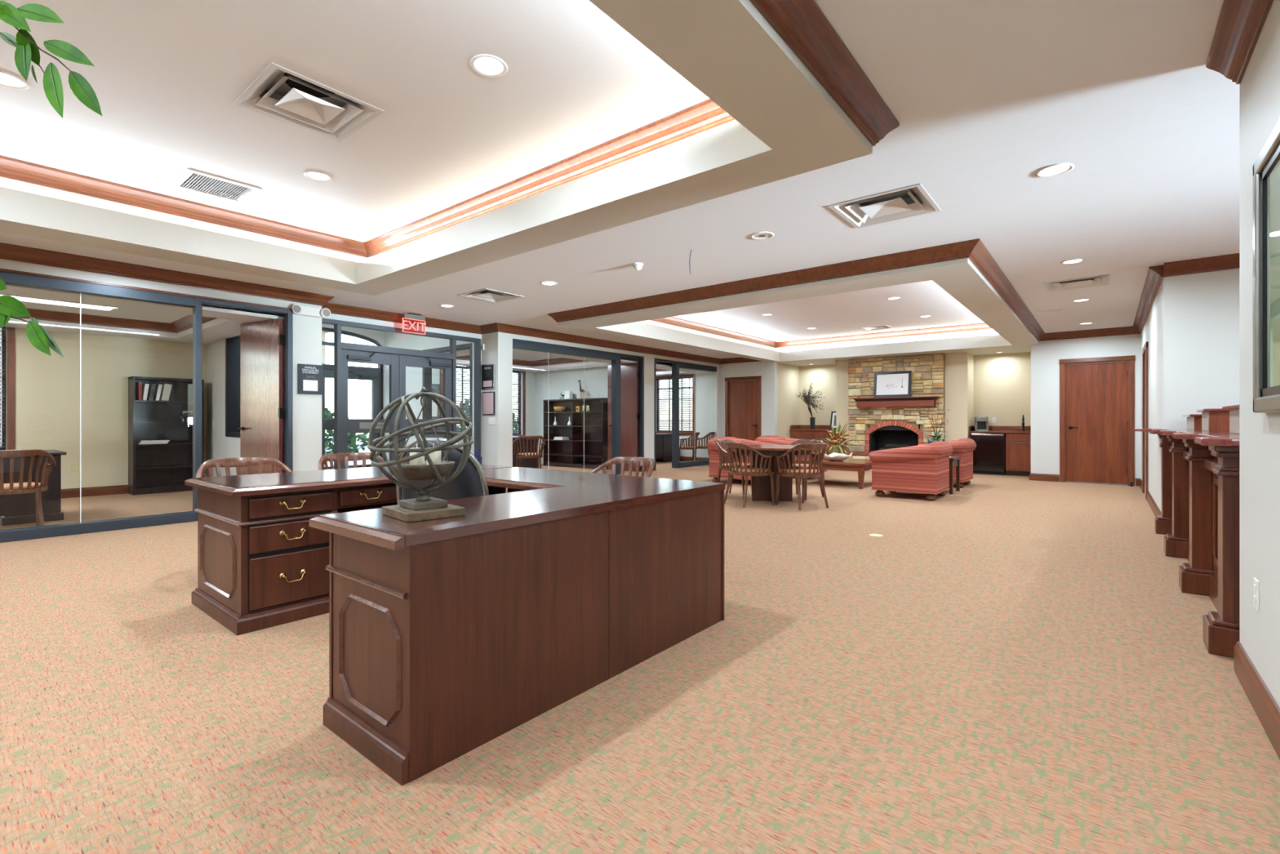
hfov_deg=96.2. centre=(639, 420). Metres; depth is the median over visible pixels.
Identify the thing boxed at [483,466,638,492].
bridge
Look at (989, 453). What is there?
fridge
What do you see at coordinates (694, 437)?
barrel chair
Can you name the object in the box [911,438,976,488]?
lounge chair
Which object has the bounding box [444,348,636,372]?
ceiling
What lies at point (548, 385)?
wall
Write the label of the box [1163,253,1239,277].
trim
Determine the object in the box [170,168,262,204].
ceiling vent
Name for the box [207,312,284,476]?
wall
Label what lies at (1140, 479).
baseboard
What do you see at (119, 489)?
baseboard
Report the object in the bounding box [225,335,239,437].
window
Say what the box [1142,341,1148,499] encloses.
door
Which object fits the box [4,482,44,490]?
seat cushion
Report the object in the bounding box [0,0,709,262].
ceiling
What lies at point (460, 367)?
window
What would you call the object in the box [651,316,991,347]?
trim
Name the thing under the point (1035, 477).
baseboard
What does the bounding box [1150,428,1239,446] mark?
countertop
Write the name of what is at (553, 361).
trim
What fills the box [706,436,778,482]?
lounge chair
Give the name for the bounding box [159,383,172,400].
book
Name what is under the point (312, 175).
recessed light
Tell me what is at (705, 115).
trim
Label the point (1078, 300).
recessed light
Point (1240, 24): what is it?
trim
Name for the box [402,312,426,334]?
exit sign
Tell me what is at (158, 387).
book
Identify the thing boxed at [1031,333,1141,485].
wall
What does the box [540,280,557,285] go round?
recessed light
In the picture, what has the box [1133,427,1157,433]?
shelf
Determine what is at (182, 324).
trim
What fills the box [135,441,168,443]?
magazine
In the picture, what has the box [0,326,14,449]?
window
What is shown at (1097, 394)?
door
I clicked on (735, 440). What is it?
cushion
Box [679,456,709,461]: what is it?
baseboard
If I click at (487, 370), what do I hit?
certificate
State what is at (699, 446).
barrel chair
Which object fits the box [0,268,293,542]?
window
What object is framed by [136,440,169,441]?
magazine
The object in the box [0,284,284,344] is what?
ceiling
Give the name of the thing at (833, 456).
shell bowl
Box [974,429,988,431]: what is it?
drip tray
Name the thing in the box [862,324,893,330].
ceiling vent
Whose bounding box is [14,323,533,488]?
wall
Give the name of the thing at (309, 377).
plaque
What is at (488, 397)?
certificate
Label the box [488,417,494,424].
light switch
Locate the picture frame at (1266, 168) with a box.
[1253,119,1279,413]
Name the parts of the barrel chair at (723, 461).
leg, rail, leg, leg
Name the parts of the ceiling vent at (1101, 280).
plate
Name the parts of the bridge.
modesty panel, moulding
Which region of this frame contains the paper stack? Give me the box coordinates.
[553,436,568,439]
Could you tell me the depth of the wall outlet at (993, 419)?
12.27 m
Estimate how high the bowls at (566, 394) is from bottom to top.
0.200 m
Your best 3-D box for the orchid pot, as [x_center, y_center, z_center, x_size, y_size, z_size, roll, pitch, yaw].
[4.643,0.187,9.044,0.437,0.737,0.510,0,0,39]
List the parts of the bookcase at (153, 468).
shelf, shelf, shelf, shelf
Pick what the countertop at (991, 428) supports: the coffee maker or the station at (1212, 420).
the coffee maker
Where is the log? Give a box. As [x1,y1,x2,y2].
[884,442,909,448]
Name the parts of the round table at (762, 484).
leg panel, leg panel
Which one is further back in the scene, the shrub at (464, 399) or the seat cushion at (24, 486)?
the shrub at (464, 399)
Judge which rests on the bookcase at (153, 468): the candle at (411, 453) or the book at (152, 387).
the book at (152, 387)
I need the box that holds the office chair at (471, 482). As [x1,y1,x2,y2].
[395,438,488,504]
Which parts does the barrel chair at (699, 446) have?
rail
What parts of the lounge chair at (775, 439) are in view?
arm panel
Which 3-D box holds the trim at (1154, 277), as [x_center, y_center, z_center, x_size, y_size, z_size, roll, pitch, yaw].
[6.362,-1.537,8.237,1.425,0.126,4.910,0,0,39]
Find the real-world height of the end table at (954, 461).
0.545 m
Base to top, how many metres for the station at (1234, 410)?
0.177 m
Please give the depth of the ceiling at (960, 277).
8.29 m
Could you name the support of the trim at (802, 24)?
attached to the ceiling at (785, 124)
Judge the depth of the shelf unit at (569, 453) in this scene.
13.69 m
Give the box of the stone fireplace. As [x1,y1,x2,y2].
[844,353,944,471]
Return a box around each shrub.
[324,407,368,454]
[456,399,517,433]
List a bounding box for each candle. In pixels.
[409,443,424,464]
[409,452,422,465]
[426,443,441,464]
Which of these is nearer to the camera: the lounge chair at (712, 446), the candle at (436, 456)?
the candle at (436, 456)
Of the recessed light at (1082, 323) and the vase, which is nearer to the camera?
the recessed light at (1082, 323)
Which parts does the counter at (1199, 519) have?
capital moulding, moulding, capital moulding, capital moulding, capital moulding, capital moulding, moulding, capital moulding, capital moulding, capital moulding, capital moulding, moulding, capital moulding, capital moulding, plinth rail, rail moulding, panel moulding, panel, panel moulding, panel moulding, moulding, capital moulding, capital moulding, capital moulding, capital moulding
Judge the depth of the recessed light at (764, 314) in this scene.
10.40 m
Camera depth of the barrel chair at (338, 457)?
4.97 m
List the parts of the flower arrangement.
pot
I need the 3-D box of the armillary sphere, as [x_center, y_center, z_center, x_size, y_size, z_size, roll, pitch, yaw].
[-0.789,0.109,2.095,0.368,0.467,0.367,0,0,-44]
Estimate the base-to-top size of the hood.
0.120 m
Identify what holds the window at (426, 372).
in the wall at (413, 375)
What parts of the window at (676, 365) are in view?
frame sill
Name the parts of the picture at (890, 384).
frame, frame, frame, frame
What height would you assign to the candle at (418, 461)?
0.053 m
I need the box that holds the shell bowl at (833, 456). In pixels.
[823,452,853,461]
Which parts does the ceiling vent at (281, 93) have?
plate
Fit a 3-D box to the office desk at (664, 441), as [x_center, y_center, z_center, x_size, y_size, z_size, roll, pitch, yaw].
[0.188,0.723,15.374,0.830,0.755,1.380,0,0,39]
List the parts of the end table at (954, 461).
leg, leg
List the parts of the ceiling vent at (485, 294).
plate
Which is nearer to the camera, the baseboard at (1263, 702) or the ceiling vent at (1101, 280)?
the baseboard at (1263, 702)
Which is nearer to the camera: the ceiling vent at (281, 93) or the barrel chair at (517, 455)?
the ceiling vent at (281, 93)
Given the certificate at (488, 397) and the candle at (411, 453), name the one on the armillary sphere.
the candle at (411, 453)
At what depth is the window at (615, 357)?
11.78 m
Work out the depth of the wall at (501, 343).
9.71 m
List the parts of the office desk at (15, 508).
modesty panel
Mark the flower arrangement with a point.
(836, 447)
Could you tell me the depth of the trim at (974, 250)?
6.25 m
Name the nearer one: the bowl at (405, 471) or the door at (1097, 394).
the bowl at (405, 471)
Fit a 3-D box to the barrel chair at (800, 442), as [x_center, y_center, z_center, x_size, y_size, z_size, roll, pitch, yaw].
[2.344,0.691,8.299,0.601,0.825,0.649,0,0,-43]
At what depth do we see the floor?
2.15 m
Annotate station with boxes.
[1182,413,1201,430]
[1195,408,1229,431]
[1222,404,1239,434]
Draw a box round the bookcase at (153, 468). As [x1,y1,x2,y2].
[128,376,204,495]
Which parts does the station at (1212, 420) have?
panel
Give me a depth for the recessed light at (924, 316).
10.57 m
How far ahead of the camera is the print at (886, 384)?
12.60 m
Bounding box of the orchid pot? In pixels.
[923,408,949,444]
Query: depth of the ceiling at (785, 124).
3.59 m
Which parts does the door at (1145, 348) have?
casing, casing, casing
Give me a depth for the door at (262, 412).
7.24 m
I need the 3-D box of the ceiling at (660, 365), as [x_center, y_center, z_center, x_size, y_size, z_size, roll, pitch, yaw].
[-0.355,-1.395,15.062,3.550,0.250,2.970,0,0,39]
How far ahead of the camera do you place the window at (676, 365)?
13.44 m
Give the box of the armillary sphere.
[367,386,475,522]
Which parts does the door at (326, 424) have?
rail, rail, rail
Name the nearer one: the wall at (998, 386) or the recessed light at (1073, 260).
the recessed light at (1073, 260)
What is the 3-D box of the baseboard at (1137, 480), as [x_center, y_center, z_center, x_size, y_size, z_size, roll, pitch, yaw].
[8.431,1.034,9.708,0.070,0.132,0.018,0,0,39]
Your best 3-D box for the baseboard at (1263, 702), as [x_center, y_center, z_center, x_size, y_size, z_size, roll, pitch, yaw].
[0.352,1.034,-0.274,0.018,0.132,7.220,0,0,39]
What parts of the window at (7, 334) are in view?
blind cord, sash, casing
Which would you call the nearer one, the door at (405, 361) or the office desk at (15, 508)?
the office desk at (15, 508)
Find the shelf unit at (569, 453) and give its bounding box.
[542,397,608,469]
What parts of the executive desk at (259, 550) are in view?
panel moulding, bead moulding, drawer, drawer, drawer, handle, handle, handle, moulding, modesty panel, drawer, handle, drawer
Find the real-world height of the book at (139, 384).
0.271 m
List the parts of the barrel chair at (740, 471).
leg, leg, rail, leg, arm post, leg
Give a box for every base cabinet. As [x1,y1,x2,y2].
[791,430,833,455]
[1005,432,1031,475]
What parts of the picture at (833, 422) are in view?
frame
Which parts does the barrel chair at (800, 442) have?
leg, leg, rail, leg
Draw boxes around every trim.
[0,98,734,257]
[0,242,760,364]
[0,307,217,333]
[456,355,591,366]
[547,238,1044,341]
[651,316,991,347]
[656,368,667,371]
[749,0,899,146]
[1039,265,1163,341]
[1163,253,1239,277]
[1205,0,1273,84]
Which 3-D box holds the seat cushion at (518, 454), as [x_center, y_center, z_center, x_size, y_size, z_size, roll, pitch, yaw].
[-2.163,0.648,11.163,0.476,0.032,0.474,0,0,-19]
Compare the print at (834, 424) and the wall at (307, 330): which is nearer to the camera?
the wall at (307, 330)
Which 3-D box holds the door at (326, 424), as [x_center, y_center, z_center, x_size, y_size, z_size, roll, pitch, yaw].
[-5.739,0.048,11.371,0.149,2.085,1.160,0,0,39]
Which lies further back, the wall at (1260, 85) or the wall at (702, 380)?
the wall at (702, 380)
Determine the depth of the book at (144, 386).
8.66 m
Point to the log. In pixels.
(904, 445)
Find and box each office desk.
[0,449,66,525]
[512,435,537,468]
[656,433,671,462]
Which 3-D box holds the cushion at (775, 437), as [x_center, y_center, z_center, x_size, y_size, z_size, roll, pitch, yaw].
[2.798,0.500,11.578,0.189,0.340,0.500,0,0,39]
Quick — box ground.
[325,435,371,466]
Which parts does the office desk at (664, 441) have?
modesty panel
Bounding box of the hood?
[876,425,911,430]
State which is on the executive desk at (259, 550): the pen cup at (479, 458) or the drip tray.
the pen cup at (479, 458)
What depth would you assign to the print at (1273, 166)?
1.96 m
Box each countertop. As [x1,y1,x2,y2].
[790,425,835,431]
[968,426,1031,433]
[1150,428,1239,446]
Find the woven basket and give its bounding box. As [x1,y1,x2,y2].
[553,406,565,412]
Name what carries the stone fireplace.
on the floor
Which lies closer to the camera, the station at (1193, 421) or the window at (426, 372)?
the station at (1193, 421)
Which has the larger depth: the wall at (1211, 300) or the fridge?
the fridge
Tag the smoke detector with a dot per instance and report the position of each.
(1057, 309)
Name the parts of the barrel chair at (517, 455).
leg, rail, leg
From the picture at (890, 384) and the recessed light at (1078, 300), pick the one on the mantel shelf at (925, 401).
the picture at (890, 384)
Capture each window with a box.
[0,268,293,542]
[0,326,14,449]
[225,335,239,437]
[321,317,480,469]
[321,327,381,346]
[321,341,383,457]
[422,342,471,437]
[440,365,525,435]
[512,338,644,474]
[653,358,716,470]
[656,373,695,435]
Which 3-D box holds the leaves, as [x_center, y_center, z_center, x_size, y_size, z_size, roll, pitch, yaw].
[-1.614,0.114,0.888,1.217,1.972,0.733,0,0,2]
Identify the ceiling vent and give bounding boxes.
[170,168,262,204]
[233,62,384,142]
[457,288,524,302]
[828,183,941,228]
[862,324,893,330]
[1042,274,1110,292]
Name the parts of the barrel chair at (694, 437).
rail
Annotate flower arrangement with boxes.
[815,422,857,454]
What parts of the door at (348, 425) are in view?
rail, rail, push plate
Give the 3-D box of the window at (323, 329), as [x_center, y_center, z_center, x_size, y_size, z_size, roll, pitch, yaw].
[-6.153,-1.651,10.902,0.070,0.287,2.557,0,0,39]
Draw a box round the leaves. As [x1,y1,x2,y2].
[0,0,102,357]
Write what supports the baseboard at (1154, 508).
attached to the wall at (1163, 327)
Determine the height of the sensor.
0.068 m
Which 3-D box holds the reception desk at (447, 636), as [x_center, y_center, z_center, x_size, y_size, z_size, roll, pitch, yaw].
[-0.367,0.722,2.636,0.620,0.756,1.902,0,0,39]
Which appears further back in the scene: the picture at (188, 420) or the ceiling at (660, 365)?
the ceiling at (660, 365)
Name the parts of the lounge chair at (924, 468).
arm panel, panel, arm panel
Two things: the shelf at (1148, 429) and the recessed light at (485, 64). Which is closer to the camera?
the recessed light at (485, 64)
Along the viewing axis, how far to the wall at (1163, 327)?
5.94 m
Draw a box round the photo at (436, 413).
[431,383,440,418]
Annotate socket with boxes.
[1253,583,1256,592]
[1253,595,1256,604]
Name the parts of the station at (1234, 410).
panel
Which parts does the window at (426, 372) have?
frame sill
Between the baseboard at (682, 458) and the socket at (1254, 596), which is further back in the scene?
the baseboard at (682, 458)
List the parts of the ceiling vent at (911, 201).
plate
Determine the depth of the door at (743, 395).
14.48 m
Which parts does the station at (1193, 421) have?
panel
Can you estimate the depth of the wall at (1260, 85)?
2.22 m
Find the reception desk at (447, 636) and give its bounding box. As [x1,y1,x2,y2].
[309,476,725,785]
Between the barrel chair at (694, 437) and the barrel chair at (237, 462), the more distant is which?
the barrel chair at (694, 437)
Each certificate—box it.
[481,363,494,389]
[482,391,494,415]
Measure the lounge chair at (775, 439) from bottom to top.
0.810 m
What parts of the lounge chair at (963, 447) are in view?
arm panel, panel, arm panel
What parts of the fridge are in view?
handle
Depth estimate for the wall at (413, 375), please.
11.02 m
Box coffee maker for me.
[974,416,988,431]
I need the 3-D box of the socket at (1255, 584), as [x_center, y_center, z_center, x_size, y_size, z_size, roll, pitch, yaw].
[2.388,0.650,2.228,0.003,0.028,0.032,0,0,39]
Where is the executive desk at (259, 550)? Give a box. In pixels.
[184,464,511,635]
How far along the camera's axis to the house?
25.51 m
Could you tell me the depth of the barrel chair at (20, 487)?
5.62 m
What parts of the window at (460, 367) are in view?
casing, blind rail, sash, casing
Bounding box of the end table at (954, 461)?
[949,455,961,494]
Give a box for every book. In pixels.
[135,382,142,399]
[142,383,149,399]
[146,383,155,400]
[153,384,162,400]
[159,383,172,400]
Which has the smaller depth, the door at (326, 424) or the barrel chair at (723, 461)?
the barrel chair at (723, 461)
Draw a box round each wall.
[0,258,321,471]
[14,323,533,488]
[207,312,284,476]
[321,313,481,457]
[385,331,490,465]
[490,332,719,466]
[533,356,636,463]
[656,373,710,457]
[719,360,777,436]
[777,351,1031,451]
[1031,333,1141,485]
[1141,275,1183,511]
[1183,268,1239,429]
[1240,0,1279,706]
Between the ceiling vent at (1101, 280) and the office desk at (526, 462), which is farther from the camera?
the office desk at (526, 462)
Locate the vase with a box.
[795,382,824,429]
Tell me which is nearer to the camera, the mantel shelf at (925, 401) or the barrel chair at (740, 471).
the barrel chair at (740, 471)
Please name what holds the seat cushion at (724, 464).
on the barrel chair at (723, 461)
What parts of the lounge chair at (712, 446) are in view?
arm panel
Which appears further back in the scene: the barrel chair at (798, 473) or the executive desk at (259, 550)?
the barrel chair at (798, 473)
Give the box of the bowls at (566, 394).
[559,391,573,399]
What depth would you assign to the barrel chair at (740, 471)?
7.39 m
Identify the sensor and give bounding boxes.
[632,262,643,271]
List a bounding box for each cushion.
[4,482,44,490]
[517,453,540,455]
[679,445,696,448]
[722,462,752,467]
[729,439,742,443]
[732,466,771,472]
[771,436,785,440]
[780,468,819,474]
[792,463,817,468]
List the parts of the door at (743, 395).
casing, casing, casing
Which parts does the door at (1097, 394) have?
casing, casing, casing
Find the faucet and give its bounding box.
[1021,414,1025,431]
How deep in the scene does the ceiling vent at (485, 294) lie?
7.37 m
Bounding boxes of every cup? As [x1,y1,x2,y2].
[474,448,481,465]
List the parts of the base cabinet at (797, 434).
drawer, drawer, door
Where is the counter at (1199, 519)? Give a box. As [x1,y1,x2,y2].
[1150,428,1239,657]
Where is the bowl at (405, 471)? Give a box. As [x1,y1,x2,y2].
[391,460,455,479]
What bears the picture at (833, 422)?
on the countertop at (804, 428)
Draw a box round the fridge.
[970,432,1005,475]
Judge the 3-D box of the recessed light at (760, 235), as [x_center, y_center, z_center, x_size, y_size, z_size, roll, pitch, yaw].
[1.053,-1.595,4.943,0.202,0.008,0.202,0,0,39]
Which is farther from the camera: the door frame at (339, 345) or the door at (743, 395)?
the door at (743, 395)
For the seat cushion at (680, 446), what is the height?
0.032 m
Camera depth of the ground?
21.98 m
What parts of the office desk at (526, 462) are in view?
modesty panel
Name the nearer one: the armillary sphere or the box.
the armillary sphere
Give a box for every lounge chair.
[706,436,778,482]
[755,435,828,479]
[868,441,953,500]
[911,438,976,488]
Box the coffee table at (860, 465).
[795,457,871,488]
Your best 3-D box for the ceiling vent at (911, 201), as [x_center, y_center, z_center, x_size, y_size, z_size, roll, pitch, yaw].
[1.841,-1.671,4.303,0.630,0.158,0.630,0,0,39]
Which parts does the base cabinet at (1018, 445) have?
door rail, drawer, door rail, door rail, door, door rail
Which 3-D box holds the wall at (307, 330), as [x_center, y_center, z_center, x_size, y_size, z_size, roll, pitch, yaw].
[-6.277,-0.250,4.802,0.200,2.700,6.735,0,0,39]
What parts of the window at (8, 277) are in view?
frame sill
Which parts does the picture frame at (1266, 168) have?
frame, frame, frame, frame, frame, frame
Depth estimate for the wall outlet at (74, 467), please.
8.27 m
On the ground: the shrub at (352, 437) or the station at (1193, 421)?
the shrub at (352, 437)
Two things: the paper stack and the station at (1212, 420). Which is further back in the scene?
the paper stack
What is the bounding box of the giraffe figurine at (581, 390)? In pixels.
[577,380,585,398]
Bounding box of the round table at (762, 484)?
[732,444,814,503]
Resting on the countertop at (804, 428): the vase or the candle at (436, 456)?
the vase
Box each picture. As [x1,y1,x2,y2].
[181,410,192,422]
[830,411,835,429]
[873,370,911,397]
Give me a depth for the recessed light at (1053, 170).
3.65 m
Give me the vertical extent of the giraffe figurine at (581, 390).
0.448 m
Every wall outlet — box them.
[71,463,78,471]
[991,417,995,422]
[1253,577,1259,611]
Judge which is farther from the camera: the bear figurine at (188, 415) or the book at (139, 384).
the bear figurine at (188, 415)
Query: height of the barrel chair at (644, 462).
0.825 m
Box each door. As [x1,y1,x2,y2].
[238,318,284,475]
[321,368,378,469]
[341,349,399,468]
[399,355,452,453]
[608,363,639,471]
[724,375,761,440]
[1059,355,1135,485]
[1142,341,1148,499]
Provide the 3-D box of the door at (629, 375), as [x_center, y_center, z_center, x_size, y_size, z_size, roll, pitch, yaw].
[-0.371,-0.085,12.663,0.830,2.350,0.166,0,0,35]
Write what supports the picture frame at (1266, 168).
attached to the wall at (1260, 85)
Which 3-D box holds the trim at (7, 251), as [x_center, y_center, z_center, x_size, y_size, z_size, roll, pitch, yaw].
[-2.961,-1.537,8.415,1.444,0.126,16.518,0,0,43]
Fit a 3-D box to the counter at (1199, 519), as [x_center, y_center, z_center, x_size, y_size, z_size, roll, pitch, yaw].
[4.189,0.590,3.993,0.775,1.020,4.358,0,0,39]
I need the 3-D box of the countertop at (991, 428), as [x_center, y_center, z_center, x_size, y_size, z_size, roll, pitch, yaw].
[7.524,0.172,11.899,1.140,0.135,0.620,0,0,39]
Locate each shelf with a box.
[853,395,938,407]
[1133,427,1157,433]
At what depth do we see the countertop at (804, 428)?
14.62 m
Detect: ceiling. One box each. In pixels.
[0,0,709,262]
[0,0,872,295]
[0,0,1239,358]
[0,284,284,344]
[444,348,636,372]
[558,257,1038,366]
[639,280,998,351]
[656,361,710,376]
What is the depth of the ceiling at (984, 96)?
3.86 m
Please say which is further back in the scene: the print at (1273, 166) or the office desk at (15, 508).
the office desk at (15, 508)
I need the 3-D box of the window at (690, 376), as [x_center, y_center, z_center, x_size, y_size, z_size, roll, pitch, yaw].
[0.963,-0.455,15.963,1.430,1.660,0.150,0,0,39]
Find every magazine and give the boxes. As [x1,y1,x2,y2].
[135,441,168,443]
[135,442,167,444]
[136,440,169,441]
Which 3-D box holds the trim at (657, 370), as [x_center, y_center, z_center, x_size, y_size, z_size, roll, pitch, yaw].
[-0.355,-1.412,15.062,2.550,0.126,1.970,0,0,39]
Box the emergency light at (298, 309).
[292,303,330,318]
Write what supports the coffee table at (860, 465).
on the floor
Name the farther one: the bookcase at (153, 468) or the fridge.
the fridge
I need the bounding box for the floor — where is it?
[0,461,1279,853]
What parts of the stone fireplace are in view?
door frame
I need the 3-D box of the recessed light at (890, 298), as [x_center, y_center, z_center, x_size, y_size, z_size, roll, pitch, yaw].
[3.987,-1.925,9.014,0.202,0.008,0.202,0,0,39]
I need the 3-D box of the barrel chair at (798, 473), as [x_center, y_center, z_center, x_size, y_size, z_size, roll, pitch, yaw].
[2.093,0.691,7.373,0.649,0.825,0.601,0,0,-23]
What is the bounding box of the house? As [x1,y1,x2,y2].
[0,328,328,445]
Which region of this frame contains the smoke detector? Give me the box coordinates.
[1036,308,1062,314]
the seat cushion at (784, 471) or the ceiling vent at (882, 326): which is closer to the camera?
the seat cushion at (784, 471)
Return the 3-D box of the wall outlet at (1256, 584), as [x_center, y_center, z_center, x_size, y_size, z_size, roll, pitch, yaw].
[2.390,0.672,2.227,0.009,0.116,0.074,0,0,39]
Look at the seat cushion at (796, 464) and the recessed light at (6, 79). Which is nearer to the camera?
the recessed light at (6, 79)
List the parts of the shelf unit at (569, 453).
shelf, shelf, shelf, shelf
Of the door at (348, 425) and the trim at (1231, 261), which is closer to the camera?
the trim at (1231, 261)
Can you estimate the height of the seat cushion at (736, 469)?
0.032 m
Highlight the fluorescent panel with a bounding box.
[0,293,118,311]
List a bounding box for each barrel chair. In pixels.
[0,449,56,526]
[195,457,293,477]
[318,452,383,470]
[512,435,545,468]
[591,456,654,476]
[679,431,700,460]
[692,431,715,460]
[714,439,752,498]
[724,442,774,507]
[774,443,828,510]
[789,440,823,500]
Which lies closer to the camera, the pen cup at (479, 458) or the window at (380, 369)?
the pen cup at (479, 458)
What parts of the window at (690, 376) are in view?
sash, casing, casing, blind rail, sash, casing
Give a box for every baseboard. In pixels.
[61,484,128,497]
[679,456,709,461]
[1029,472,1059,481]
[1135,478,1140,485]
[1139,478,1142,489]
[1146,490,1161,517]
[1233,640,1279,759]
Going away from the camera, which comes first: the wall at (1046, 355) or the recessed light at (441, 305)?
the recessed light at (441, 305)
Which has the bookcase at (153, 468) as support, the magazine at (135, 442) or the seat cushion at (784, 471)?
the magazine at (135, 442)
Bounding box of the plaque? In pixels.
[297,363,322,394]
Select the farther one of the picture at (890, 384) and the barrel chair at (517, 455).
the picture at (890, 384)
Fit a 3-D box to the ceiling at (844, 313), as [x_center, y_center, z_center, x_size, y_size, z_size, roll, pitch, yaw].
[3.169,-1.745,9.811,5.293,0.470,7.035,0,0,39]
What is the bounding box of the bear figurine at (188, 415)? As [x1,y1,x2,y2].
[180,412,192,422]
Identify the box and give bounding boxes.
[575,405,580,411]
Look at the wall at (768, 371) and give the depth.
14.11 m
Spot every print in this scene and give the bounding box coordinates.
[833,415,835,426]
[875,373,908,395]
[1266,159,1279,387]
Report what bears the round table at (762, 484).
on the floor
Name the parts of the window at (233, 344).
frame sill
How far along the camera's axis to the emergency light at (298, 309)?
7.20 m
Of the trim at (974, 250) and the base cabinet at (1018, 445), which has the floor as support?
the base cabinet at (1018, 445)
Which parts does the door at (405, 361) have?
rail, rail, push plate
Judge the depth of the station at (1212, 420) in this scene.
4.51 m
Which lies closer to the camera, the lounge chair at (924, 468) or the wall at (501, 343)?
the lounge chair at (924, 468)
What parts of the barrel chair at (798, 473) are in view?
leg, arm post, leg, rail, leg, leg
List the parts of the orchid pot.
pot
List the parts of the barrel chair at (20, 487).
rail, leg, leg, arm post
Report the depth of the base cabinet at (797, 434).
14.19 m
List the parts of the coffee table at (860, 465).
leg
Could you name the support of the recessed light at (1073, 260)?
in the ceiling at (984, 96)
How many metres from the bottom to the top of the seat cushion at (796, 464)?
0.032 m
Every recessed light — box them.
[0,70,30,89]
[303,170,332,182]
[439,304,454,307]
[469,53,507,77]
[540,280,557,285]
[750,231,773,239]
[761,313,773,315]
[887,297,900,299]
[919,315,931,317]
[1035,163,1074,177]
[1060,258,1085,264]
[1071,298,1090,302]
[1079,322,1093,324]
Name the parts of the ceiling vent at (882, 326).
plate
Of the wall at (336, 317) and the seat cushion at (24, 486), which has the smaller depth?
the seat cushion at (24, 486)

